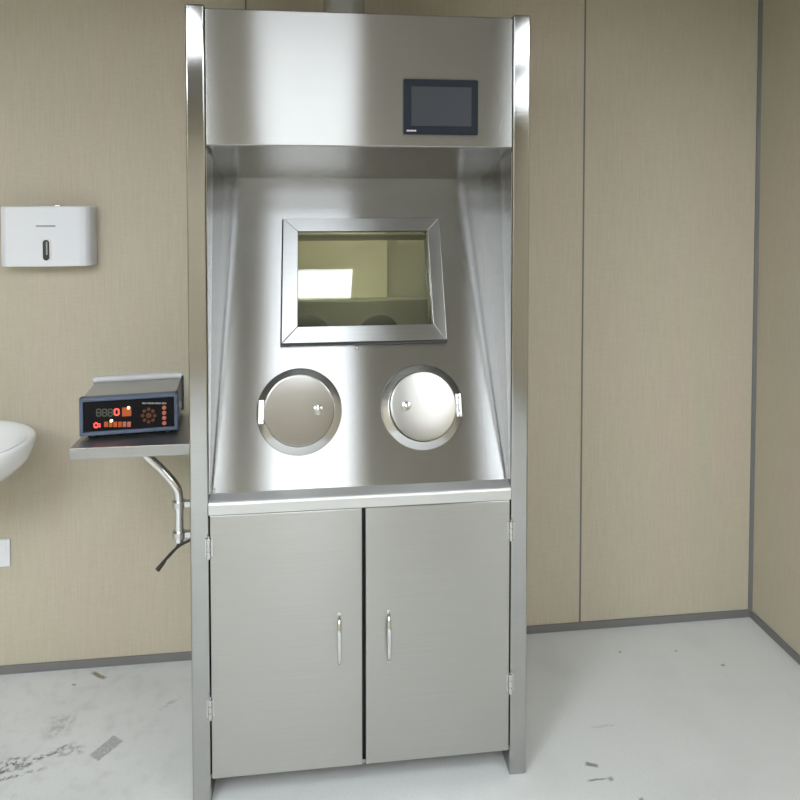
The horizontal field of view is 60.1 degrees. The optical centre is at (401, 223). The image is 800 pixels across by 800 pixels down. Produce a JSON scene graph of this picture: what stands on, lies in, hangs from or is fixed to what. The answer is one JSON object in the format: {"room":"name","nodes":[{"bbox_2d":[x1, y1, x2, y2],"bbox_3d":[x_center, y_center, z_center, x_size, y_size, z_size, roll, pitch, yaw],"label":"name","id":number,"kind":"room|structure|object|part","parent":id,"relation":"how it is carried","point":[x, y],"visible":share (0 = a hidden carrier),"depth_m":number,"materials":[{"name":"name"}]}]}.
{"room":"radiopharmacy laboratory","nodes":[
{"label":"radiopharmacy laboratory","id":0,"kind":"room"},
{"bbox_2d":[0,0,757,665],"bbox_3d":[-0.630,0.342,2.532,4.204,2.500,0.050,0,2,-7],"label":"wall","id":1,"kind":"structure","parent":0,"point":[93,92],"depth_m":2.64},
{"bbox_2d":[0,538,10,566],"bbox_3d":[-1.427,1.159,2.433,0.097,0.098,0.010,0,2,-7],"label":"wall outlet","id":2,"kind":"object","parent":1,"relation":"attached to","point":[5,556],"visible":1,"depth_m":2.43,"materials":[{"name":"white plastic"}]},
{"bbox_2d":[0,420,36,482],"bbox_3d":[-1.425,0.762,2.127,0.550,0.177,0.470,0,2,-7],"label":"basin","id":3,"kind":"object","parent":1,"relation":"attached to","point":[17,440],"visible":1,"depth_m":2.17,"materials":[{"name":"white ceramic"}]},
{"bbox_2d":[1,205,96,266],"bbox_3d":[-1.215,0.040,2.379,0.296,0.208,0.092,0,2,-7],"label":"dispenser","id":4,"kind":"object","parent":1,"relation":"attached to","point":[56,235],"visible":1,"depth_m":2.34,"materials":[{"name":"white plastic"}]},
{"bbox_2d":[0,609,749,674],"bbox_3d":[-0.627,1.577,2.545,4.104,0.030,0.008,0,2,-7],"label":"baseboard","id":5,"kind":"structure","parent":1,"relation":"attached to","point":[546,628],"depth_m":2.68,"materials":[{"name":"grey"}]},
{"bbox_2d":[579,0,585,621],"bbox_3d":[0.699,0.323,2.666,0.006,2.470,0.002,0,2,-7],"label":"trim","id":6,"kind":"structure","parent":1,"relation":"attached to","point":[585,0],"depth_m":2.66,"materials":[{"name":"grey"}]},
{"bbox_2d":[748,0,762,609],"bbox_3d":[1.405,0.321,2.745,0.012,2.470,0.012,0,2,-7],"label":"trim","id":7,"kind":"structure","parent":1,"relation":"attached to","point":[760,2],"depth_m":2.74,"materials":[{"name":"grey"}]},
{"bbox_2d":[0,617,799,799],"bbox_3d":[-0.314,1.704,-0.050,4.104,0.050,5.240,0,2,-7],"label":"floor","id":8,"kind":"structure","parent":0,"point":[707,709],"depth_m":2.18,"materials":[{"name":"plastic"}]},
{"bbox_2d":[185,4,529,799],"bbox_3d":[-0.139,0.503,2.212,0.948,2.200,0.633,0,2,-7],"label":"tall cabinet","id":9,"kind":"object","parent":8,"relation":"on","point":[358,183],"visible":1,"depth_m":1.97,"materials":[{"name":"silver metal"}]},
{"bbox_2d":[69,412,189,543],"bbox_3d":[-0.784,0.782,2.135,0.352,0.304,0.310,0,2,-7],"label":"shelf","id":10,"kind":"object","parent":9,"relation":"attached to","point":[146,445],"visible":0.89,"depth_m":2.02,"materials":[{"name":"silver metal"}]},
{"bbox_2d":[69,412,188,459],"bbox_3d":[-0.784,0.646,2.131,0.352,0.033,0.310,0,2,-7],"label":"tray","id":11,"kind":"object","parent":10,"relation":"on","point":[176,442],"depth_m":1.99,"materials":[{"name":"silver metal"}]},
{"bbox_2d":[79,372,183,437],"bbox_3d":[-0.831,0.557,2.156,0.283,0.142,0.220,0,2,-13],"label":"control unit","id":12,"kind":"object","parent":10,"relation":"on","point":[147,402],"visible":1,"depth_m":2.07,"materials":[{"name":"grey"}]},
{"bbox_3d":[-0.810,0.565,2.065,0.258,0.094,0.019,0,2,-13],"label":"panel","id":13,"kind":"part","parent":12,"relation":"part of","materials":[{"name":"black plastic"}]},
{"bbox_3d":[-0.849,0.496,2.233,0.276,0.025,0.024,0,2,-13],"label":"carry handle","id":14,"kind":"part","parent":12,"relation":"part of","materials":[{"name":"grey metal"}]},
{"bbox_3d":[-0.706,0.797,2.034,0.129,0.281,0.027,0,2,-1],"label":"pipe arm","id":15,"kind":"part","parent":10,"relation":"part of","materials":[{"name":"silver metal"}]},
{"bbox_2d":[156,539,189,571],"bbox_3d":[-0.656,0.962,2.030,0.124,0.100,0.023,0,2,-14],"label":"hanging cable","id":16,"kind":"object","parent":9,"relation":"attached to","point":[159,567],"visible":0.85,"depth_m":2.02,"materials":[{"name":"black rubber"}]},
{"bbox_3d":[-0.587,0.504,2.175,0.050,2.200,0.600,0,2,-7],"label":"post","id":17,"kind":"part","parent":9,"relation":"part of","materials":[{"name":"silver metal"}]},
{"bbox_3d":[-0.318,1.167,1.935,0.416,0.738,0.020,0,2,-7],"label":"door","id":18,"kind":"part","parent":9,"relation":"part of","materials":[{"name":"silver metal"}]},
{"bbox_3d":[-0.237,0.533,1.973,0.027,0.027,0.029,0,2,-7],"label":"knob","id":19,"kind":"part","parent":9,"relation":"part of","materials":[{"name":"silver metal"}]},
{"bbox_3d":[-0.173,1.168,1.928,0.014,0.154,0.033,0,2,-7],"label":"door handle","id":20,"kind":"part","parent":9,"relation":"part of","materials":[{"name":"silver metal"}]},
{"bbox_3d":[-0.321,0.064,2.473,0.540,0.460,0.017,0,2,-7],"label":"chamber wall plate","id":21,"kind":"part","parent":9,"relation":"part of","materials":[{"name":"beige"}]},
{"bbox_2d":[323,0,364,12],"bbox_3d":[-0.181,-0.741,2.182,0.132,0.312,0.132,0,2,-7],"label":"exhaust pipe","id":22,"kind":"object","parent":9,"relation":"on","point":[346,6],"visible":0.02,"depth_m":2.13,"materials":[{"name":"silver metal"}]},
{"bbox_2d":[204,8,512,178],"bbox_3d":[-0.129,-0.364,2.095,0.848,0.442,0.381,0,2,-7],"label":"hood","id":23,"kind":"object","parent":9,"relation":"attached to","point":[288,94],"depth_m":1.91,"materials":[{"name":"silver metal"}]},
{"bbox_3d":[-0.132,0.305,2.144,0.848,0.899,0.383,0,2,-7],"label":"sloped panel","id":24,"kind":"part","parent":9,"relation":"part of","materials":[{"name":"silver metal"}]},
{"bbox_3d":[-0.109,1.157,1.977,0.848,0.752,0.006,0,2,-7],"label":"door frame","id":25,"kind":"part","parent":9,"relation":"part of","materials":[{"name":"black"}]},
{"bbox_3d":[-0.035,1.167,1.945,0.014,0.154,0.033,0,2,-7],"label":"door handle","id":26,"kind":"part","parent":9,"relation":"part of","materials":[{"name":"silver metal"}]},
{"bbox_3d":[0.016,0.529,2.007,0.027,0.029,0.031,0,2,-7],"label":"knob","id":27,"kind":"part","parent":9,"relation":"part of","materials":[{"name":"silver metal"}]},
{"bbox_3d":[0.105,1.165,1.986,0.416,0.738,0.020,0,2,-7],"label":"door","id":28,"kind":"part","parent":9,"relation":"part of","materials":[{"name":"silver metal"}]},
{"bbox_3d":[0.304,0.501,2.282,0.050,2.200,0.600,0,2,-7],"label":"post","id":29,"kind":"part","parent":9,"relation":"part of","materials":[{"name":"silver metal"}]},
{"bbox_2d":[752,0,799,654],"bbox_3d":[1.749,0.422,0.156,0.050,2.500,5.240,0,2,-7],"label":"wall","id":30,"kind":"structure","parent":0,"point":[776,551],"depth_m":2.62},
{"bbox_2d":[750,610,799,664],"bbox_3d":[1.720,1.657,0.190,0.008,0.030,5.232,0,2,-7],"label":"baseboard","id":31,"kind":"structure","parent":30,"relation":"attached to","point":[753,616],"depth_m":2.63,"materials":[{"name":"grey"}]}
]}

